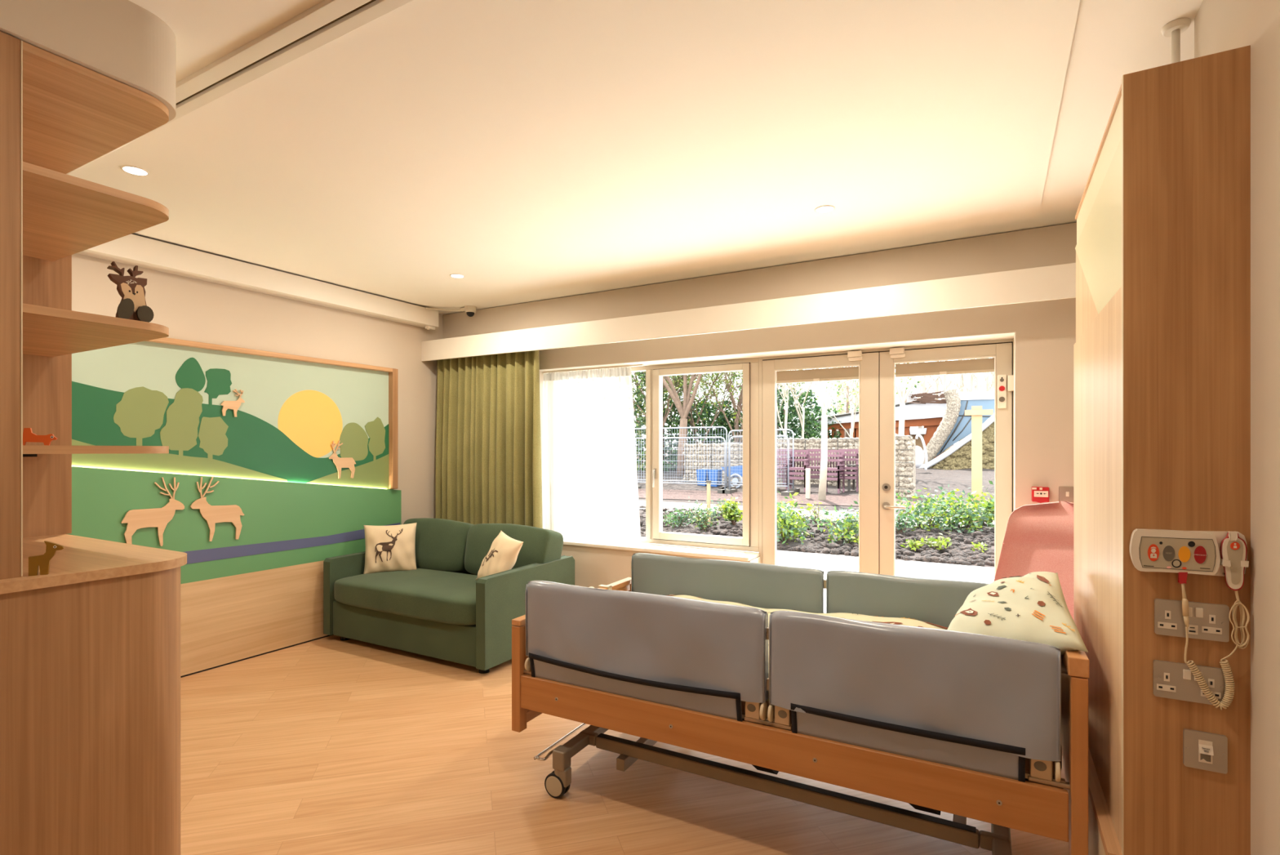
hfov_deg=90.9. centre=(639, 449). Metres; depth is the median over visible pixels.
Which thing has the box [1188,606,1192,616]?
rocker switch
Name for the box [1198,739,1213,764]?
outlet
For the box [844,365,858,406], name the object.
bare tree
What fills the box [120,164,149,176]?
recessed light
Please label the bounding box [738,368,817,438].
evergreen tree
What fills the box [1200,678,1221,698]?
outlet
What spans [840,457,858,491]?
garden chair
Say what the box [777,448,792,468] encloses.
garden chair
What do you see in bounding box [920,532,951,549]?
shrub
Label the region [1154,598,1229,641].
power socket
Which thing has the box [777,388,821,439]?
evergreen tree
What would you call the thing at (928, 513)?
shrub
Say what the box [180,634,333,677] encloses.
baseboard
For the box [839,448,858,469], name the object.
garden chair
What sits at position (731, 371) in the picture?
tree
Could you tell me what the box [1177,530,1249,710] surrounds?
handset
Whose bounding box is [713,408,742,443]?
evergreen tree
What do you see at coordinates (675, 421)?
evergreen tree
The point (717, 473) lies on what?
plastic bin
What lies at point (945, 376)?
bare tree
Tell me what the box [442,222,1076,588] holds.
wall
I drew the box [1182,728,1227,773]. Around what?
socket
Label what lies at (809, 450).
garden chair
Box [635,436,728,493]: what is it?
fence panel
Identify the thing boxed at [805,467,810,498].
stake
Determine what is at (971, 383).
bare tree
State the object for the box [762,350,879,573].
door
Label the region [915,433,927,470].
chair
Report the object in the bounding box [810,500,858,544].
shrub
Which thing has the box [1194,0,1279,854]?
wall
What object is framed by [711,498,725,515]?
shrub
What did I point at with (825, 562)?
patio
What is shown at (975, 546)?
shrub
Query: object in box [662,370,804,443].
tree
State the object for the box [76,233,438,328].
beam
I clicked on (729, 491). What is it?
fence panel
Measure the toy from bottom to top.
0.045 m
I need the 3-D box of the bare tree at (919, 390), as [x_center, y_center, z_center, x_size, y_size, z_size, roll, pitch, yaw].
[15.981,-4.323,34.559,2.589,9.826,4.616,0,0,-36]
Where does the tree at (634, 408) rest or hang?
on the ground
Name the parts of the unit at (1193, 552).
label panel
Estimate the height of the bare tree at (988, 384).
9.277 m
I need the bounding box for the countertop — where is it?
[0,533,186,594]
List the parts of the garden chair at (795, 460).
seat, backrest, leg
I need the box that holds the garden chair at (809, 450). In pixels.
[805,448,821,469]
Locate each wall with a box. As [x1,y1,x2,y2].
[71,253,443,524]
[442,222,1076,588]
[682,441,742,481]
[777,436,858,486]
[895,433,915,497]
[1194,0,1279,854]
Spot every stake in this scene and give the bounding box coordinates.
[706,480,711,521]
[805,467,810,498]
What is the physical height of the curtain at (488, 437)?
2.370 m
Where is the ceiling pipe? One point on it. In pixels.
(1173, 28)
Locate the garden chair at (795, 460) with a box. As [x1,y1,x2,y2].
[786,458,808,492]
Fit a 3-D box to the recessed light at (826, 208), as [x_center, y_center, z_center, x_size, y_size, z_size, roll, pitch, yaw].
[0.974,-1.267,3.318,0.104,0.004,0.104,0,0,29]
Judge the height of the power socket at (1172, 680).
0.088 m
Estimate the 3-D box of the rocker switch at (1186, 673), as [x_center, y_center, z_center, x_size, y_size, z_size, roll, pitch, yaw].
[1.313,0.539,1.511,0.014,0.023,0.006,0,0,29]
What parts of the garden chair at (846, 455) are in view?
seat, backrest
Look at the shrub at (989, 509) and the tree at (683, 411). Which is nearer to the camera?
the shrub at (989, 509)
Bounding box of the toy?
[22,427,57,444]
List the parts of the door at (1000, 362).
handle, door alarm panel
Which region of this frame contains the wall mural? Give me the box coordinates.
[68,337,401,675]
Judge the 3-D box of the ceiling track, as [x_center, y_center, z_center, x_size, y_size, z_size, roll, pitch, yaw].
[-1.215,-1.262,2.022,4.500,0.017,0.109,0,0,29]
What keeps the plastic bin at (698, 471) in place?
on the ground
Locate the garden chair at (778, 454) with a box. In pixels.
[777,453,792,484]
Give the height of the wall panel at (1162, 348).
2.398 m
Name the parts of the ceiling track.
rail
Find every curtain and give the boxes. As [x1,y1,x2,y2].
[435,350,542,528]
[542,364,644,542]
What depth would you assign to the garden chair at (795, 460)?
17.81 m
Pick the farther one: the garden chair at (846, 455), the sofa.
the garden chair at (846, 455)
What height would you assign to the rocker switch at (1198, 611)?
0.023 m
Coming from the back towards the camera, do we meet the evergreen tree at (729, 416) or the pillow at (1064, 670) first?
the evergreen tree at (729, 416)
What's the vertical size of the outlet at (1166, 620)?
0.043 m
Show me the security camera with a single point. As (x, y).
(470, 310)
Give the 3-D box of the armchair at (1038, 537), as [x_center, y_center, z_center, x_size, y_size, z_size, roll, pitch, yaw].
[2.061,0.861,3.025,0.750,1.182,0.691,0,0,29]
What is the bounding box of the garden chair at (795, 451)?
[786,449,808,470]
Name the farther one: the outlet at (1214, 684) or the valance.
the valance
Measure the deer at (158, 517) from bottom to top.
0.427 m
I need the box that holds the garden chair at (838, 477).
[819,458,844,493]
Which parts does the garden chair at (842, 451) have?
seat, backrest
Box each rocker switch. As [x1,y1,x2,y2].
[1182,669,1191,679]
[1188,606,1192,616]
[1195,607,1203,617]
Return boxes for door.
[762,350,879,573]
[880,342,1013,577]
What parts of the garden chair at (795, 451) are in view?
seat, backrest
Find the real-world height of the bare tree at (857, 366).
9.550 m
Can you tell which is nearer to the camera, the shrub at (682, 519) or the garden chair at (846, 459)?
the shrub at (682, 519)
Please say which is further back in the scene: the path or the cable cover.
the path
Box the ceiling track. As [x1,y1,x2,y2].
[66,0,413,173]
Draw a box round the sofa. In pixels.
[323,517,574,673]
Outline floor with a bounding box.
[180,635,1069,854]
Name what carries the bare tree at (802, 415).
on the ground
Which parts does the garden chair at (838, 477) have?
backrest, seat, leg, leg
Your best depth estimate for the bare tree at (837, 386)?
36.93 m
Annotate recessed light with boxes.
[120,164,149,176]
[449,273,464,278]
[814,204,835,213]
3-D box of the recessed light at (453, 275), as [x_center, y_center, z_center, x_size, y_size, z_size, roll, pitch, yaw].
[-1.332,-1.267,4.591,0.104,0.004,0.104,0,0,29]
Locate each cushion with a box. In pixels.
[333,568,477,625]
[363,522,417,573]
[403,517,474,572]
[464,523,563,574]
[475,530,523,580]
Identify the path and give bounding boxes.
[638,500,994,529]
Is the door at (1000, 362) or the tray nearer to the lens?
the door at (1000, 362)
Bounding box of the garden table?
[846,463,858,491]
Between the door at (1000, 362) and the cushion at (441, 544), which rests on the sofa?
the cushion at (441, 544)
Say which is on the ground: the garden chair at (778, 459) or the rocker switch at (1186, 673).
the garden chair at (778, 459)
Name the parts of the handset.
cord, label panel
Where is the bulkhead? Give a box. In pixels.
[0,0,176,121]
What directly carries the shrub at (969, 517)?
on the ground
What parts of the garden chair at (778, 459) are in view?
backrest, leg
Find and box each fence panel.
[634,426,727,488]
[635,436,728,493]
[721,428,799,492]
[722,435,795,495]
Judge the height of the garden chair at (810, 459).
0.920 m
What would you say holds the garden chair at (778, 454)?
on the garden chair at (778, 459)
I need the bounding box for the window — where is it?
[631,357,758,551]
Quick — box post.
[964,405,993,521]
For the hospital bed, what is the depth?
2.19 m
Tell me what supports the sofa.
on the floor
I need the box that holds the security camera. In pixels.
[464,305,476,316]
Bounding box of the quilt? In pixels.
[666,593,947,701]
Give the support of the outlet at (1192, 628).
attached to the power socket at (1207, 621)
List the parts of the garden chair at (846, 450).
seat, backrest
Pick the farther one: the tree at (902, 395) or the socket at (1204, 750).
the tree at (902, 395)
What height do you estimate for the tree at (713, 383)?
8.723 m
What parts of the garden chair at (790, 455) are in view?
leg, seat, backrest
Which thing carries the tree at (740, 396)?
on the ground
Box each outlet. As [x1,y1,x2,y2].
[1156,672,1175,692]
[1157,610,1177,629]
[1187,624,1197,634]
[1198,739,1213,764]
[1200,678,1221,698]
[1201,614,1222,634]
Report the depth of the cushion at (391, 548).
5.00 m
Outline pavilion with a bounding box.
[813,387,994,469]
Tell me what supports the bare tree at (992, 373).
on the ground
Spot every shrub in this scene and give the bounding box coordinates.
[662,505,690,528]
[682,496,719,529]
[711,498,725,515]
[718,497,742,524]
[777,490,822,544]
[799,501,828,523]
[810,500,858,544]
[895,486,977,533]
[895,509,915,533]
[899,537,924,551]
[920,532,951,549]
[923,484,994,533]
[962,480,994,527]
[970,542,987,551]
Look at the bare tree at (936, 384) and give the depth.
38.03 m
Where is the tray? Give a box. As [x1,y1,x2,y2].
[722,465,742,477]
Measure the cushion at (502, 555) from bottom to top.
0.397 m
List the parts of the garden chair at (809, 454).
backrest, seat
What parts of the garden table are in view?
leg, leg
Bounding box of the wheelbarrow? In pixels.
[722,465,742,488]
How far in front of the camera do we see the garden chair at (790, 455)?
17.94 m
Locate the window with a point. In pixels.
(655, 534)
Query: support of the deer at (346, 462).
attached to the wall mural
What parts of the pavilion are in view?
post, post, post, post, post, post, post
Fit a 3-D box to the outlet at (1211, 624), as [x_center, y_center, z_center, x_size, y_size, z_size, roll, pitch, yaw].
[1.353,0.412,1.490,0.036,0.043,0.003,0,0,29]
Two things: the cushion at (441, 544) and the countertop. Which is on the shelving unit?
the countertop
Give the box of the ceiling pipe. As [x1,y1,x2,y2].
[1160,17,1191,63]
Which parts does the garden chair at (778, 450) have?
seat, backrest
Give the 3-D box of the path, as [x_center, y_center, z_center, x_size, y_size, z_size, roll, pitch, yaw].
[1.769,1.325,14.376,17.118,0.125,1.497,0,0,33]
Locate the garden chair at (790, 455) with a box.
[786,453,808,486]
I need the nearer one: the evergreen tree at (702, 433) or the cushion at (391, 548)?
the cushion at (391, 548)
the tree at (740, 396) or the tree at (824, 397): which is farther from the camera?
the tree at (740, 396)
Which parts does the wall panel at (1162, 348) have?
panel, trim, sage panel, cream panel, bumper rail, edge trim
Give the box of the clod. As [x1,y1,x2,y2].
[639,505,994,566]
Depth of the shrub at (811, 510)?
12.05 m
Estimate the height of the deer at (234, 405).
0.192 m
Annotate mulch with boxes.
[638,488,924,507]
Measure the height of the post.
2.291 m
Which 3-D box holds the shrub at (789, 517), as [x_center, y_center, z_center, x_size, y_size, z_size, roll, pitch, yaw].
[2.296,1.099,9.938,0.961,0.884,1.305,0,0,29]
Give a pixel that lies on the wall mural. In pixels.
(260, 591)
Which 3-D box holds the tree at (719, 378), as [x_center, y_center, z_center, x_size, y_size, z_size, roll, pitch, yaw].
[3.722,-3.390,30.080,8.906,8.758,6.784,0,0,29]
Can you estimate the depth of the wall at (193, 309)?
4.74 m
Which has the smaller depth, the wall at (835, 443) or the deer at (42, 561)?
the deer at (42, 561)
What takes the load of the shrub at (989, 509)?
on the ground
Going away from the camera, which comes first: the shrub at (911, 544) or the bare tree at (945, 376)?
the shrub at (911, 544)
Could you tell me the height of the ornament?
0.165 m
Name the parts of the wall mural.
sky panel, meadow panel, wainscot panel, frame rail, frame rail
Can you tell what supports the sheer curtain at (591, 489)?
hanging from the wall at (1046, 330)
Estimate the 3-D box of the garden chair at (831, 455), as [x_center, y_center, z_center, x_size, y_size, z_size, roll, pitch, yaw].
[5.290,0.588,17.319,0.540,0.920,0.500,0,0,35]
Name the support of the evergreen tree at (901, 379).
on the ground
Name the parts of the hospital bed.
foot post, foot rail, foot rail, velcro trim, lifting arm, safety rail, safety rail, frame, rail, safety rail, mattress, guide rail, velcro trim, lifting arm, headboard panel, head rail, head post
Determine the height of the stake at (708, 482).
0.876 m
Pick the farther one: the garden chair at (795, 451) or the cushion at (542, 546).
the garden chair at (795, 451)
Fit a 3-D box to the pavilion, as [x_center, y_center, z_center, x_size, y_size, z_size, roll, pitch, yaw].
[11.737,-0.505,28.556,8.213,4.086,4.710,0,0,29]
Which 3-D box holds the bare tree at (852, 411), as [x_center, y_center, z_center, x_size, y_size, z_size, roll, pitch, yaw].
[8.737,-2.714,27.662,4.550,7.404,3.166,0,0,33]
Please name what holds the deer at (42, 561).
on the shelving unit
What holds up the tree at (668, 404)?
on the ground
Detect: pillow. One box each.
[947,571,1088,654]
[1060,654,1067,674]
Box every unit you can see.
[0,31,186,854]
[1128,528,1248,576]
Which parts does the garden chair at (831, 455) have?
seat, backrest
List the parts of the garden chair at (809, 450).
seat, backrest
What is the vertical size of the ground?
5.237 m
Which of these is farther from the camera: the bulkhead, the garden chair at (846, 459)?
the garden chair at (846, 459)
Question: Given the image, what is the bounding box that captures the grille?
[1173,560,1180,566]
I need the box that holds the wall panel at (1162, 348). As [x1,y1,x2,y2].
[1073,44,1250,854]
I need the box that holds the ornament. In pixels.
[106,261,153,322]
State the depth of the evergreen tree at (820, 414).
29.30 m
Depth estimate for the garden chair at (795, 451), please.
17.68 m
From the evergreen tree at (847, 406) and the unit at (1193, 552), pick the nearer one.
the unit at (1193, 552)
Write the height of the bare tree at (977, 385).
9.548 m
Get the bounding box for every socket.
[1153,659,1227,704]
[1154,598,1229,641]
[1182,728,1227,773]
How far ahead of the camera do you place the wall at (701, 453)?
21.91 m
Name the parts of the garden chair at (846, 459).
seat, backrest, leg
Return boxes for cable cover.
[425,306,464,311]
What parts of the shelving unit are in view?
edge trim, panel, shelf, shelf, shelf, shelf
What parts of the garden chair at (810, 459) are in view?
backrest, seat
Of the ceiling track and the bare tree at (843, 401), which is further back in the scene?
the bare tree at (843, 401)
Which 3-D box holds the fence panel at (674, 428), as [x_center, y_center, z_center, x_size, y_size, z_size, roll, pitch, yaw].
[1.078,0.271,19.582,3.666,1.941,0.600,0,0,29]
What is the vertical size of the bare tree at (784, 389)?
7.405 m
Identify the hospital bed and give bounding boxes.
[511,552,1088,854]
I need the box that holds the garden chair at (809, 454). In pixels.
[805,453,821,473]
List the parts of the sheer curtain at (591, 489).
rail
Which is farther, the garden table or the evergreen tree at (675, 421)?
the evergreen tree at (675, 421)
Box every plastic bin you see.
[696,469,708,485]
[707,469,721,486]
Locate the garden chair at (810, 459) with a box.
[805,457,821,478]
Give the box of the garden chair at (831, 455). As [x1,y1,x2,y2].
[819,453,844,475]
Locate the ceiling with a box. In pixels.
[66,0,1203,314]
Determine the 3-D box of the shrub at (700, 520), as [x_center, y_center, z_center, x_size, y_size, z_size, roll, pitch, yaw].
[1.089,1.178,11.291,0.617,0.677,0.748,0,0,29]
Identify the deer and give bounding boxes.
[28,540,64,575]
[120,476,184,546]
[190,475,244,541]
[220,388,244,417]
[328,440,355,478]
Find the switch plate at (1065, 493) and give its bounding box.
[1058,486,1073,502]
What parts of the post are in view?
cross arm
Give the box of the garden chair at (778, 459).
[777,457,791,489]
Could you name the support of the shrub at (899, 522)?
on the ground
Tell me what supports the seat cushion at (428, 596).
on the sofa
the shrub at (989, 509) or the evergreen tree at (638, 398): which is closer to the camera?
the shrub at (989, 509)
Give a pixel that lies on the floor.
(331, 744)
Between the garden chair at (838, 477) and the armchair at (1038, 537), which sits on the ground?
the garden chair at (838, 477)
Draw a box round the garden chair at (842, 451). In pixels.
[819,449,844,471]
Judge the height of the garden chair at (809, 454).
0.920 m
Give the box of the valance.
[421,262,1075,361]
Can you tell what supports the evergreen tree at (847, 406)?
on the ground
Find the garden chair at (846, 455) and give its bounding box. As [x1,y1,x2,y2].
[840,453,858,474]
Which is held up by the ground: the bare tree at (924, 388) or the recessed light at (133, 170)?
the bare tree at (924, 388)
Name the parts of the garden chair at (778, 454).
backrest, leg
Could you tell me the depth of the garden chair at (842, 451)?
17.36 m
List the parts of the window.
handle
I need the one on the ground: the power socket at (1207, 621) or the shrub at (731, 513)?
the shrub at (731, 513)
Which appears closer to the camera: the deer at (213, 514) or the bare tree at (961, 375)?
the deer at (213, 514)
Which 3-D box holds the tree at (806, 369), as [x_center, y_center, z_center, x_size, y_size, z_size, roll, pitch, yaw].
[4.901,-3.157,30.595,8.858,8.220,6.687,0,0,29]
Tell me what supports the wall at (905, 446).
on the ground
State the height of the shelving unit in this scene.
2.487 m
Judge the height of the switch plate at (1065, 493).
0.086 m
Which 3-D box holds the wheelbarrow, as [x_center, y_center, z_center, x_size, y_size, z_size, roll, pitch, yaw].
[3.004,0.830,19.647,0.850,0.735,0.600,0,0,29]
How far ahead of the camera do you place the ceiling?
2.56 m
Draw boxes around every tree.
[631,371,668,472]
[631,371,740,427]
[632,371,643,466]
[633,371,694,471]
[633,371,741,463]
[633,371,799,444]
[635,373,702,475]
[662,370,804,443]
[665,398,733,468]
[667,373,741,439]
[677,368,822,426]
[707,371,742,440]
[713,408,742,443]
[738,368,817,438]
[777,369,795,438]
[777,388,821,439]
[779,406,841,439]
[785,369,812,438]
[790,368,858,437]
[816,367,833,500]
[817,380,858,435]
[822,366,858,437]
[828,365,858,413]
[830,367,857,436]
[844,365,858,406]
[895,361,920,435]
[895,362,923,402]
[897,360,946,427]
[910,374,959,399]
[911,360,935,427]
[919,360,976,399]
[928,358,986,391]
[933,357,994,391]
[934,358,980,399]
[953,359,994,391]
[967,357,994,391]
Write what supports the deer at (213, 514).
attached to the wall mural
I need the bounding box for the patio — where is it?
[569,536,994,613]
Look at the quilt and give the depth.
2.82 m
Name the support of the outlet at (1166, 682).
attached to the power socket at (1172, 680)
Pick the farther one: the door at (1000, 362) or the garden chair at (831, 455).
the garden chair at (831, 455)
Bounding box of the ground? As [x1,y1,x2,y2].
[636,444,994,567]
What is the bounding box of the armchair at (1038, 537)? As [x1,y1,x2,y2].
[993,501,1073,619]
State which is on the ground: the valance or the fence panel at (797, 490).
the fence panel at (797, 490)

